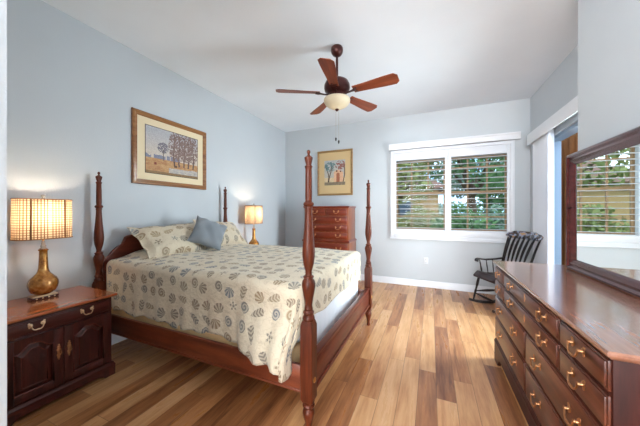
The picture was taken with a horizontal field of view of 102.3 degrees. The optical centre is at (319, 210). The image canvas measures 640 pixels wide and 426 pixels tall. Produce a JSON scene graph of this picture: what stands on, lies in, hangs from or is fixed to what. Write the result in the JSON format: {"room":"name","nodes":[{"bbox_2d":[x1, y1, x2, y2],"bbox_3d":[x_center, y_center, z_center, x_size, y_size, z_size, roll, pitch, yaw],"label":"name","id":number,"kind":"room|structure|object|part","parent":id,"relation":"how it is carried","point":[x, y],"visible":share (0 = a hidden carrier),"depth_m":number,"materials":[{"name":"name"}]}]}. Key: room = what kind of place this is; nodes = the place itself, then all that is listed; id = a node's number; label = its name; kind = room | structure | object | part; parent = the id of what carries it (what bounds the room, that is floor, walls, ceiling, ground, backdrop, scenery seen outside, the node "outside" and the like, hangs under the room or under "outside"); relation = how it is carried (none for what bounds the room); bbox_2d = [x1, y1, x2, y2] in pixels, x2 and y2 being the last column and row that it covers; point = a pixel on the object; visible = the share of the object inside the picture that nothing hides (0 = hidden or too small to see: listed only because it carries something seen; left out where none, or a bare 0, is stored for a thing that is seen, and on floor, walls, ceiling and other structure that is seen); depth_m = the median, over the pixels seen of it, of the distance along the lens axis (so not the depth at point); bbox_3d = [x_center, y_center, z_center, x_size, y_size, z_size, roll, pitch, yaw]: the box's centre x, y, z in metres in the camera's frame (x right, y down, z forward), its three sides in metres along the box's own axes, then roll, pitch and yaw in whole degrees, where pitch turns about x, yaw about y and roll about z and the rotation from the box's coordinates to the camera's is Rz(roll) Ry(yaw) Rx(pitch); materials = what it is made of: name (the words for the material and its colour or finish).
{"room":"bedroom","nodes":[
{"label":"bedroom","id":0,"kind":"room"},
{"bbox_2d":[0,0,6,425],"bbox_3d":[-1.731,-0.195,0.952,2.207,3.050,0.120,0,0,23],"label":"wall","id":1,"kind":"structure","parent":0,"point":[3,3],"depth_m":0.57,"materials":[{"name":"paint"}]},
{"bbox_2d":[7,0,284,300],"bbox_3d":[-1.732,-0.195,3.550,0.150,3.050,4.890,0,0,23],"label":"wall","id":2,"kind":"structure","parent":0,"point":[73,88],"depth_m":2.47,"materials":[{"name":"paint"}]},
{"bbox_2d":[111,333,127,344],"bbox_3d":[-1.661,1.272,3.503,0.015,0.115,4.620,0,0,23],"label":"baseboard","id":3,"kind":"structure","parent":2,"relation":"attached to","point":[115,339],"depth_m":2.58,"materials":[{"name":"white"}]},
{"bbox_2d":[131,107,205,189],"bbox_3d":[-1.794,-0.698,3.173,0.030,0.801,0.976,0,0,23],"label":"framed picture","id":4,"kind":"object","parent":2,"relation":"attached to","point":[164,152],"visible":1,"depth_m":3.07,"materials":[{"name":"brown wood"}]},
{"bbox_2d":[146,125,196,178],"bbox_3d":[-1.798,-0.698,3.175,0.001,0.528,0.690,0,0,23],"label":"print","id":5,"kind":"object","parent":4,"relation":"attached to","point":[167,153],"depth_m":3.13},
{"bbox_2d":[12,280,528,425],"bbox_3d":[-1.163,1.380,-0.767,4.610,0.100,12.370,0,0,23],"label":"floor","id":6,"kind":"structure","parent":0,"point":[425,355],"depth_m":1.98,"materials":[{"name":"brown wood"}]},
{"bbox_2d":[7,285,116,425],"bbox_3d":[-2.037,1.000,1.917,0.546,0.660,0.652,0,0,23],"label":"nightstand","id":7,"kind":"object","parent":6,"relation":"on","point":[57,345],"visible":0.95,"depth_m":1.79,"materials":[{"name":"brown wood"}]},
{"bbox_3d":[-1.863,1.012,1.683,0.009,0.311,0.192,0,0,23],"label":"bead moulding","id":8,"kind":"part","parent":7,"relation":"part of","materials":[{"name":"brown wood"}]},
{"bbox_3d":[-1.872,1.015,1.687,0.020,0.400,0.288,0,0,23],"label":"door","id":9,"kind":"part","parent":7,"relation":"part of","materials":[{"name":"brown wood"}]},
{"bbox_3d":[-1.853,0.752,1.691,0.025,0.053,0.085,0,0,23],"label":"handle","id":10,"kind":"part","parent":7,"relation":"part of","materials":[{"name":"gold metal"}]},
{"bbox_2d":[10,194,72,300],"bbox_3d":[-2.133,0.270,1.986,0.225,0.796,0.330,0,0,23],"label":"table lamp","id":11,"kind":"object","parent":7,"relation":"on","point":[43,219],"visible":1,"depth_m":1.93,"materials":[{"name":"beige fabric"}]},
{"bbox_3d":[-2.133,0.060,1.986,0.216,0.297,0.320,0,0,23],"label":"lamp shade","id":12,"kind":"part","parent":11,"relation":"part of","materials":[{"name":"beige fabric"}]},
{"bbox_3d":[-2.133,0.060,1.986,0.225,0.304,0.330,0,0,23],"label":"trim","id":13,"kind":"part","parent":11,"relation":"part of","materials":[{"name":"brown fabric"}]},
{"bbox_2d":[26,248,58,294],"bbox_3d":[-2.133,0.466,1.986,0.173,0.349,0.173,0,0,23],"label":"lamp base","id":14,"kind":"object","parent":11,"relation":"on","point":[44,282],"depth_m":1.96,"materials":[{"name":"gold metal"}]},
{"bbox_3d":[-2.133,0.645,1.986,0.080,0.012,0.142,0,0,23],"label":"plate","id":15,"kind":"part","parent":11,"relation":"part of","materials":[{"name":"gold metal"}]},
{"bbox_3d":[-1.822,0.756,1.824,0.024,0.087,0.570,0,0,23],"label":"drawer","id":16,"kind":"part","parent":7,"relation":"part of","materials":[{"name":"brown wood"}]},
{"bbox_3d":[-1.809,0.979,1.788,0.016,0.109,0.023,0,0,23],"label":"handle","id":17,"kind":"part","parent":7,"relation":"part of","materials":[{"name":"gold metal"}]},
{"bbox_3d":[-2.045,1.245,1.920,0.529,0.046,0.644,0,0,23],"label":"moulding","id":18,"kind":"part","parent":7,"relation":"part of","materials":[{"name":"brown wood"}]},
{"bbox_3d":[-1.787,0.979,1.840,0.016,0.109,0.023,0,0,23],"label":"handle","id":19,"kind":"part","parent":7,"relation":"part of","materials":[{"name":"gold metal"}]},
{"bbox_3d":[-1.746,0.752,1.939,0.025,0.053,0.085,0,0,23],"label":"handle","id":20,"kind":"part","parent":7,"relation":"part of","materials":[{"name":"gold metal"}]},
{"bbox_3d":[-1.757,1.015,1.955,0.020,0.400,0.288,0,0,23],"label":"door","id":21,"kind":"part","parent":7,"relation":"part of","materials":[{"name":"brown wood"}]},
{"bbox_3d":[-1.748,1.012,1.951,0.009,0.311,0.192,0,0,23],"label":"bead moulding","id":22,"kind":"part","parent":7,"relation":"part of","materials":[{"name":"brown wood"}]},
{"bbox_2d":[92,150,371,425],"bbox_3d":[-0.739,0.483,2.689,2.240,1.694,1.677,0,0,23],"label":"bed","id":23,"kind":"object","parent":6,"relation":"on","point":[316,359],"visible":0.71,"depth_m":1.85,"materials":[{"name":"brown wood"}]},
{"bbox_3d":[-2.046,0.483,2.384,0.082,1.694,0.082,0,0,23],"label":"post","id":24,"kind":"part","parent":23,"relation":"part of","materials":[{"name":"brown wood"}]},
{"bbox_3d":[-1.730,0.655,3.116,0.026,0.850,1.525,0,0,23],"label":"headboard","id":25,"kind":"part","parent":23,"relation":"part of","materials":[{"name":"brown wood"}]},
{"bbox_2d":[111,307,299,362],"bbox_3d":[-0.780,0.968,2.717,2.002,0.185,1.525,0,0,23],"label":"box spring","id":26,"kind":"object","parent":23,"relation":"attached to","point":[295,357],"visible":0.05,"depth_m":1.96,"materials":[{"name":"brown"}]},
{"bbox_3d":[-0.773,0.684,2.715,2.017,0.378,1.465,0,0,23],"label":"mattress","id":27,"kind":"object","parent":26,"relation":"on","visible":0},
{"bbox_2d":[314,281,357,343],"bbox_3d":[0.159,0.805,2.310,0.013,0.430,1.370,0,0,23],"label":"sheet","id":28,"kind":"object","parent":27,"relation":"on","point":[325,319],"visible":0.33,"depth_m":2.22,"materials":[{"name":"white fabric"}]},
{"bbox_3d":[-1.057,1.005,1.958,2.076,0.160,0.034,0,0,23],"label":"rail","id":29,"kind":"part","parent":23,"relation":"part of","materials":[{"name":"brown wood"}]},
{"bbox_3d":[-1.415,0.483,3.849,0.082,1.694,0.082,0,0,23],"label":"post","id":30,"kind":"part","parent":23,"relation":"part of","materials":[{"name":"brown wood"}]},
{"bbox_2d":[106,243,360,382],"bbox_3d":[-0.778,0.697,2.636,2.027,0.607,1.697,0,0,23],"label":"quilt","id":31,"kind":"object","parent":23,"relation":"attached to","point":[251,296],"visible":0.9,"depth_m":1.97,"materials":[{"name":"beige fabric"}]},
{"bbox_2d":[127,222,212,258],"bbox_3d":[-1.556,0.315,2.848,0.393,0.349,0.846,0,0,25],"label":"pillow","id":32,"kind":"object","parent":31,"relation":"on","point":[158,241],"visible":0.59,"depth_m":2.63,"materials":[{"name":"beige fabric"}]},
{"bbox_2d":[187,215,226,250],"bbox_3d":[-1.282,0.254,2.964,0.436,0.414,0.254,0,0,-25],"label":"throw cushion","id":33,"kind":"object","parent":31,"relation":"on","point":[208,233],"visible":1,"depth_m":2.90,"materials":[{"name":"fabric"}]},
{"bbox_2d":[193,220,247,244],"bbox_3d":[-1.308,0.299,3.460,0.324,0.390,0.745,0,0,23],"label":"pillow","id":34,"kind":"object","parent":31,"relation":"on","point":[232,234],"visible":0.41,"depth_m":3.49,"materials":[{"name":"beige fabric"}]},
{"bbox_3d":[-0.068,0.483,1.532,0.082,1.694,0.082,0,0,23],"label":"post","id":35,"kind":"part","parent":23,"relation":"part of","materials":[{"name":"brown wood"}]},
{"bbox_3d":[0.247,0.989,2.264,0.050,0.212,1.517,0,0,23],"label":"foot rail","id":36,"kind":"part","parent":23,"relation":"part of","materials":[{"name":"brown wood"}]},
{"bbox_3d":[0.563,0.483,2.997,0.082,1.694,0.082,0,0,23],"label":"post","id":37,"kind":"part","parent":23,"relation":"part of","materials":[{"name":"brown wood"}]},
{"bbox_2d":[302,206,356,250],"bbox_3d":[0.176,0.621,4.871,0.928,1.418,0.514,0,0,23],"label":"dresser","id":38,"kind":"object","parent":6,"relation":"on","point":[333,226],"visible":0.47,"depth_m":4.65,"materials":[{"name":"brown wood"}]},
{"bbox_3d":[-0.087,0.020,4.782,0.397,0.120,0.024,0,0,23],"label":"drawer","id":39,"kind":"part","parent":38,"relation":"part of","materials":[{"name":"brown wood"}]},
{"bbox_3d":[0.182,0.540,4.885,0.924,0.050,0.482,0,0,23],"label":"waist moulding","id":40,"kind":"part","parent":38,"relation":"part of","materials":[{"name":"brown wood"}]},
{"bbox_3d":[0.103,0.161,4.701,0.810,0.128,0.024,0,0,23],"label":"drawer","id":41,"kind":"part","parent":38,"relation":"part of","materials":[{"name":"brown wood"}]},
{"bbox_3d":[0.103,0.306,4.701,0.810,0.128,0.024,0,0,23],"label":"drawer","id":42,"kind":"part","parent":38,"relation":"part of","materials":[{"name":"brown wood"}]},
{"bbox_3d":[0.103,0.445,4.701,0.810,0.116,0.024,0,0,23],"label":"drawer","id":43,"kind":"part","parent":38,"relation":"part of","materials":[{"name":"brown wood"}]},
{"bbox_3d":[0.091,0.672,4.673,0.850,0.185,0.024,0,0,23],"label":"drawer","id":44,"kind":"part","parent":38,"relation":"part of","materials":[{"name":"brown wood"}]},
{"bbox_3d":[0.292,0.020,4.619,0.397,0.120,0.024,0,0,23],"label":"drawer","id":45,"kind":"part","parent":38,"relation":"part of","materials":[{"name":"brown wood"}]},
{"bbox_2d":[469,231,543,313],"bbox_3d":[2.485,0.804,3.493,0.662,1.048,0.598,0,0,-4],"label":"rocking chair","id":46,"kind":"object","parent":6,"relation":"on","point":[487,276],"visible":0.45,"depth_m":3.56,"materials":[{"name":"black wood"}]},
{"bbox_3d":[2.241,1.078,3.685,0.099,0.385,0.038,0,0,29],"label":"leg","id":47,"kind":"part","parent":46,"relation":"part of","materials":[{"name":"black paint"}]},
{"bbox_3d":[2.424,0.893,3.489,0.409,0.080,0.510,0,0,-4],"label":"seat","id":48,"kind":"part","parent":46,"relation":"part of","materials":[{"name":"black paint"}]},
{"bbox_3d":[2.461,0.700,3.745,0.405,0.070,0.060,0,0,2],"label":"arm","id":49,"kind":"part","parent":46,"relation":"part of","materials":[{"name":"black paint"}]},
{"bbox_3d":[2.670,0.623,3.735,0.201,0.525,0.032,0,0,-21],"label":"post","id":50,"kind":"part","parent":46,"relation":"part of","materials":[{"name":"black paint"}]},
{"bbox_3d":[2.784,0.333,3.514,0.062,0.105,0.570,0,0,-4],"label":"crest rail","id":51,"kind":"part","parent":46,"relation":"part of","materials":[{"name":"black wood"}]},
{"bbox_3d":[2.702,0.623,3.280,0.201,0.525,0.032,0,0,13],"label":"post","id":52,"kind":"part","parent":46,"relation":"part of","materials":[{"name":"black paint"}]},
{"bbox_2d":[493,260,639,425],"bbox_3d":[1.460,0.888,1.481,0.517,0.884,1.651,0,0,23],"label":"dresser","id":53,"kind":"object","parent":6,"relation":"on","point":[567,341],"visible":1,"depth_m":1.22,"materials":[{"name":"brown wood"}]},
{"bbox_3d":[1.518,0.664,2.166,0.024,0.116,0.281,0,0,23],"label":"drawer","id":54,"kind":"part","parent":53,"relation":"part of","materials":[{"name":"brown wood"}]},
{"bbox_3d":[1.518,0.539,2.166,0.024,0.101,0.281,0,0,23],"label":"drawer","id":55,"kind":"part","parent":53,"relation":"part of","materials":[{"name":"brown wood"}]},
{"bbox_3d":[1.348,0.660,1.837,0.028,0.060,0.103,0,0,23],"label":"handle","id":56,"kind":"part","parent":53,"relation":"part of","materials":[{"name":"gold metal"}]},
{"bbox_3d":[1.348,0.536,1.837,0.028,0.060,0.103,0,0,23],"label":"handle","id":57,"kind":"part","parent":53,"relation":"part of","materials":[{"name":"gold metal"}]},
{"bbox_3d":[1.418,1.026,1.936,0.024,0.187,0.782,0,0,23],"label":"drawer","id":58,"kind":"part","parent":53,"relation":"part of","materials":[{"name":"brown wood"}]},
{"bbox_3d":[1.418,0.828,1.936,0.024,0.177,0.782,0,0,23],"label":"drawer","id":59,"kind":"part","parent":53,"relation":"part of","materials":[{"name":"brown wood"}]},
{"bbox_3d":[1.316,1.023,1.763,0.028,0.060,0.103,0,0,23],"label":"handle","id":60,"kind":"part","parent":53,"relation":"part of","materials":[{"name":"gold metal"}]},
{"bbox_3d":[1.316,0.824,1.763,0.028,0.060,0.103,0,0,23],"label":"handle","id":61,"kind":"part","parent":53,"relation":"part of","materials":[{"name":"gold metal"}]},
{"bbox_3d":[1.472,1.155,1.476,0.491,0.048,1.641,0,0,23],"label":"moulding","id":62,"kind":"part","parent":53,"relation":"part of","materials":[{"name":"brown wood"}]},
{"bbox_3d":[1.270,0.664,1.592,0.024,0.116,0.932,0,0,23],"label":"drawer","id":63,"kind":"part","parent":53,"relation":"part of","materials":[{"name":"brown wood"}]},
{"bbox_3d":[1.270,0.539,1.592,0.024,0.101,0.932,0,0,23],"label":"drawer","id":64,"kind":"part","parent":53,"relation":"part of","materials":[{"name":"brown wood"}]},
{"bbox_3d":[1.156,1.023,1.391,0.028,0.060,0.103,0,0,23],"label":"handle","id":65,"kind":"part","parent":53,"relation":"part of","materials":[{"name":"gold metal"}]},
{"bbox_3d":[1.156,0.824,1.391,0.028,0.060,0.103,0,0,23],"label":"handle","id":66,"kind":"part","parent":53,"relation":"part of","materials":[{"name":"gold metal"}]},
{"bbox_3d":[1.124,0.660,1.318,0.028,0.060,0.103,0,0,23],"label":"handle","id":67,"kind":"part","parent":53,"relation":"part of","materials":[{"name":"gold metal"}]},
{"bbox_3d":[1.124,0.536,1.318,0.028,0.060,0.103,0,0,23],"label":"handle","id":68,"kind":"part","parent":53,"relation":"part of","materials":[{"name":"gold metal"}]},
{"bbox_3d":[1.101,1.026,1.199,0.024,0.187,0.783,0,0,23],"label":"drawer","id":69,"kind":"part","parent":53,"relation":"part of","materials":[{"name":"brown wood"}]},
{"bbox_3d":[1.101,0.828,1.199,0.024,0.177,0.783,0,0,23],"label":"drawer","id":70,"kind":"part","parent":53,"relation":"part of","materials":[{"name":"brown wood"}]},
{"bbox_3d":[1.002,0.824,1.033,0.028,0.060,0.103,0,0,23],"label":"handle","id":71,"kind":"part","parent":53,"relation":"part of","materials":[{"name":"gold metal"}]},
{"bbox_3d":[0.990,0.660,1.006,0.028,0.060,0.103,0,0,23],"label":"handle","id":72,"kind":"part","parent":53,"relation":"part of","materials":[{"name":"gold metal"}]},
{"bbox_3d":[0.990,0.536,1.006,0.028,0.060,0.103,0,0,23],"label":"handle","id":73,"kind":"part","parent":53,"relation":"part of","materials":[{"name":"gold metal"}]},
{"bbox_3d":[1.013,0.664,0.994,0.024,0.116,0.336,0,0,23],"label":"drawer","id":74,"kind":"part","parent":53,"relation":"part of","materials":[{"name":"brown wood"}]},
{"bbox_3d":[1.013,0.539,0.994,0.024,0.101,0.336,0,0,23],"label":"drawer","id":75,"kind":"part","parent":53,"relation":"part of","materials":[{"name":"brown wood"}]},
{"bbox_2d":[566,126,639,298],"bbox_3d":[1.670,0.007,1.393,0.050,0.875,1.310,0,0,23],"label":"dresser mirror","id":76,"kind":"object","parent":53,"relation":"on","point":[603,178],"visible":1,"depth_m":1.58,"materials":[{"name":"brown wood"}]},
{"bbox_2d":[576,144,639,280],"bbox_3d":[1.678,0.007,1.390,0.007,0.715,1.150,0,0,23],"label":"mirror glass","id":77,"kind":"object","parent":76,"relation":"attached to","point":[607,181],"depth_m":1.54,"materials":[{"name":"white"}]},
{"bbox_3d":[-1.030,1.000,4.254,0.546,0.660,0.652,0,0,23],"label":"nightstand","id":78,"kind":"object","parent":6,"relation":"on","visible":0},
{"bbox_2d":[245,203,262,244],"bbox_3d":[-1.106,0.270,4.309,0.225,0.796,0.330,0,0,23],"label":"table lamp","id":79,"kind":"object","parent":78,"relation":"on","point":[253,213],"visible":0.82,"depth_m":4.21,"materials":[{"name":"beige fabric"}]},
{"bbox_3d":[-1.106,0.060,4.309,0.216,0.297,0.320,0,0,23],"label":"lamp shade","id":80,"kind":"part","parent":79,"relation":"part of","materials":[{"name":"beige fabric"}]},
{"bbox_2d":[249,228,258,244],"bbox_3d":[-1.106,0.466,4.309,0.173,0.349,0.173,0,0,23],"label":"lamp base","id":81,"kind":"object","parent":79,"relation":"on","point":[253,241],"depth_m":4.28,"materials":[{"name":"gold metal"}]},
{"bbox_2d":[42,0,577,131],"bbox_3d":[-1.163,-1.770,-0.767,4.610,0.100,12.370,0,0,23],"label":"ceiling","id":82,"kind":"structure","parent":0,"point":[443,54],"depth_m":2.66,"materials":[{"name":"paint"}]},
{"bbox_2d":[276,44,398,143],"bbox_3d":[0.198,-1.212,2.678,1.211,1.014,1.223,0,0,23],"label":"ceiling fan","id":83,"kind":"object","parent":82,"relation":"hanging from","point":[336,87],"visible":1,"depth_m":2.61,"materials":[{"name":"brown wood"}]},
{"bbox_3d":[-0.229,-1.235,2.669,0.450,0.038,0.140,0,0,-5],"label":"blade","id":84,"kind":"part","parent":83,"relation":"part of","materials":[{"name":"brown wood"}]},
{"bbox_3d":[0.015,-1.235,3.084,0.140,0.038,0.450,0,0,-24],"label":"blade","id":85,"kind":"part","parent":83,"relation":"part of","materials":[{"name":"brown wood"}]},
{"bbox_3d":[0.090,-1.235,2.308,0.140,0.038,0.450,0,0,12],"label":"blade","id":86,"kind":"part","parent":83,"relation":"part of","materials":[{"name":"brown wood"}]},
{"bbox_3d":[0.179,-1.123,2.708,0.278,0.103,0.278,0,0,23],"label":"lamp shade","id":87,"kind":"part","parent":83,"relation":"part of","materials":[{"name":"white glass"}]},
{"bbox_3d":[0.486,-1.235,2.980,0.450,0.038,0.140,0,0,-41],"label":"blade","id":88,"kind":"part","parent":83,"relation":"part of","materials":[{"name":"brown wood"}]},
{"bbox_3d":[0.532,-1.235,2.500,0.450,0.038,0.140,0,0,30],"label":"blade","id":89,"kind":"part","parent":83,"relation":"part of","materials":[{"name":"brown wood"}]},
{"bbox_2d":[285,98,529,286],"bbox_3d":[1.322,-0.195,4.815,4.460,3.050,0.150,0,0,23],"label":"wall","id":90,"kind":"structure","parent":0,"point":[448,261],"depth_m":4.70,"materials":[{"name":"paint"}]},
{"bbox_2d":[317,148,352,195],"bbox_3d":[0.292,-0.765,5.158,0.748,0.905,0.030,0,0,23],"label":"framed picture","id":91,"kind":"object","parent":90,"relation":"attached to","point":[334,167],"visible":1,"depth_m":5.16,"materials":[{"name":"brown paper"}]},
{"bbox_2d":[325,159,344,185],"bbox_3d":[0.294,-0.768,5.162,0.440,0.500,0.001,0,0,23],"label":"print","id":92,"kind":"object","parent":91,"relation":"attached to","point":[334,169],"depth_m":5.16},
{"bbox_2d":[361,274,496,294],"bbox_3d":[1.220,1.272,4.768,4.276,0.115,0.015,0,0,23],"label":"baseboard","id":93,"kind":"structure","parent":90,"relation":"attached to","point":[393,280],"depth_m":4.46,"materials":[{"name":"white"}]},
{"bbox_2d":[396,154,506,231],"bbox_3d":[2.196,-0.285,4.434,1.725,1.250,0.138,0,0,23],"label":"window","id":94,"kind":"structure","parent":90,"relation":"in","point":[411,193],"depth_m":4.40,"materials":[{"name":"white"}]},
{"bbox_3d":[1.802,-0.285,4.646,0.835,1.250,0.050,0,0,23],"label":"sash","id":95,"kind":"part","parent":94,"relation":"part of","materials":[{"name":"brown"}]},
{"bbox_2d":[390,140,515,243],"bbox_3d":[2.148,-0.294,4.344,1.884,1.592,0.063,0,0,23],"label":"plantation shutters","id":96,"kind":"object","parent":94,"relation":"attached to","point":[508,147],"visible":0.94,"depth_m":4.29,"materials":[{"name":"white"}]},
{"bbox_3d":[1.749,-0.305,4.517,0.885,1.466,0.030,0,0,23],"label":"panel","id":97,"kind":"part","parent":96,"relation":"part of","materials":[{"name":"white wood"}]},
{"bbox_3d":[2.557,-0.305,4.169,0.867,1.466,0.030,0,0,23],"label":"panel","id":98,"kind":"part","parent":96,"relation":"part of","materials":[{"name":"white wood"}]},
{"bbox_3d":[2.620,-0.285,4.294,0.835,1.250,0.050,0,0,23],"label":"sash","id":99,"kind":"part","parent":94,"relation":"part of","materials":[{"name":"brown"}]},
{"bbox_2d":[389,131,520,150],"bbox_3d":[2.159,-1.153,4.318,1.950,0.105,0.096,0,0,23],"label":"window valance","id":100,"kind":"object","parent":90,"relation":"attached to","point":[508,136],"visible":1,"depth_m":4.24,"materials":[{"name":"white wood"}]},
{"bbox_2d":[530,44,577,260],"bbox_3d":[2.800,-0.195,2.798,0.150,3.050,2.385,0,0,23],"label":"wall","id":101,"kind":"structure","parent":0,"point":[561,86],"depth_m":3.13,"materials":[{"name":"paint"}]},
{"bbox_2d":[527,95,577,263],"bbox_3d":[2.632,0.107,2.775,0.139,2.365,1.860,0,0,23],"label":"vertical blinds","id":102,"kind":"object","parent":101,"relation":"attached to","point":[541,138],"visible":0.68,"depth_m":3.17,"materials":[{"name":"white"}]},
{"bbox_2d":[554,122,577,264],"bbox_3d":[2.754,0.195,2.652,0.120,2.270,1.550,0,0,23],"label":"door","id":103,"kind":"structure","parent":101,"relation":"in","point":[573,129],"depth_m":3.32,"materials":[{"name":"white wood"}]},
{"bbox_2d":[578,0,639,150],"bbox_3d":[0.218,-0.195,-2.579,0.340,3.050,9.835,0,0,23],"label":"wall","id":104,"kind":"structure","parent":0,"point":[608,30],"depth_m":1.68,"materials":[{"name":"paint"}]},
{"label":"outside","id":105,"kind":"structure","parent":0,"visible":0},
{"bbox_3d":[9.908,1.680,23.007,60.000,0.200,39.900,0,0,23],"label":"lawn","id":106,"kind":"structure","parent":105,"visible":0},
{"bbox_2d":[398,161,440,221],"bbox_3d":[3.034,-0.767,10.262,4.706,4.690,3.359,0,0,-17],"label":"oak tree","id":107,"kind":"object","parent":106,"relation":"on","point":[401,186],"visible":0.23,"depth_m":9.66,"materials":[{"name":"green plant"}]},
{"bbox_2d":[399,205,439,227],"bbox_3d":[3.592,0.664,9.256,1.619,1.827,1.639,0,0,-30],"label":"shrub","id":108,"kind":"object","parent":106,"relation":"on","point":[423,223],"visible":0.26,"depth_m":9.14,"materials":[{"name":"green plant"}]},
{"bbox_2d":[399,177,442,227],"bbox_3d":[4.499,-0.672,19.294,8.800,4.495,7.000,0,0,23],"label":"neighbor house","id":109,"kind":"structure","parent":106,"relation":"on","point":[433,204],"depth_m":15.29,"materials":[{"name":"paint"}]},
{"bbox_3d":[5.044,-0.020,15.758,1.060,1.060,0.008,0,0,23],"label":"pane","id":110,"kind":"part","parent":109,"relation":"part of","materials":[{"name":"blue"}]},
{"bbox_2d":[423,157,503,227],"bbox_3d":[6.432,-1.222,10.690,4.284,5.600,5.532,0,0,23],"label":"oak tree","id":111,"kind":"object","parent":106,"relation":"on","point":[479,180],"visible":0.17,"depth_m":10.10,"materials":[{"name":"green plant"}]},
{"bbox_2d":[429,204,497,228],"bbox_3d":[3.986,0.675,7.318,1.839,1.806,1.542,0,0,23],"label":"shrub","id":112,"kind":"object","parent":106,"relation":"on","point":[475,225],"visible":0.38,"depth_m":7.16,"materials":[{"name":"green plant"}]},
{"bbox_2d":[432,159,498,215],"bbox_3d":[12.744,-1.810,21.763,7.054,6.776,6.231,0,0,-38],"label":"oak tree","id":113,"kind":"object","parent":106,"relation":"on","point":[456,185],"visible":0.13,"depth_m":21.25,"materials":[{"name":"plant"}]},
{"bbox_2d":[438,201,503,222],"bbox_3d":[15.569,0.181,27.008,20.142,2.755,3.878,0,0,23],"label":"hedge","id":114,"kind":"object","parent":106,"relation":"on","point":[440,210],"visible":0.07,"depth_m":27.05,"materials":[{"name":"green plant"}]},
{"bbox_2d":[470,204,503,228],"bbox_3d":[5.763,0.674,8.357,1.682,1.808,1.629,0,0,-29],"label":"shrub","id":115,"kind":"object","parent":106,"relation":"on","point":[498,220],"visible":0.15,"depth_m":8.25,"materials":[{"name":"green plant"}]},
{"bbox_2d":[473,163,503,213],"bbox_3d":[10.966,-0.744,13.642,5.533,4.649,4.273,0,0,23],"label":"oak tree","id":116,"kind":"object","parent":106,"relation":"on","point":[501,196],"visible":0.06,"depth_m":13.75,"materials":[{"name":"green plant"}]},
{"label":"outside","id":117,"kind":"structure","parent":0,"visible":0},
{"bbox_3d":[3.535,1.461,0.927,2.640,0.219,8.500,0,0,23],"label":"patio slab","id":118,"kind":"object","parent":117,"visible":0},
{"bbox_2d":[561,132,577,264],"bbox_3d":[3.736,0.100,3.966,0.171,2.500,2.240,0,0,23],"label":"drapes","id":119,"kind":"object","parent":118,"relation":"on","point":[569,145],"visible":0.11,"depth_m":3.83,"materials":[{"name":"brown fabric"}]}
]}

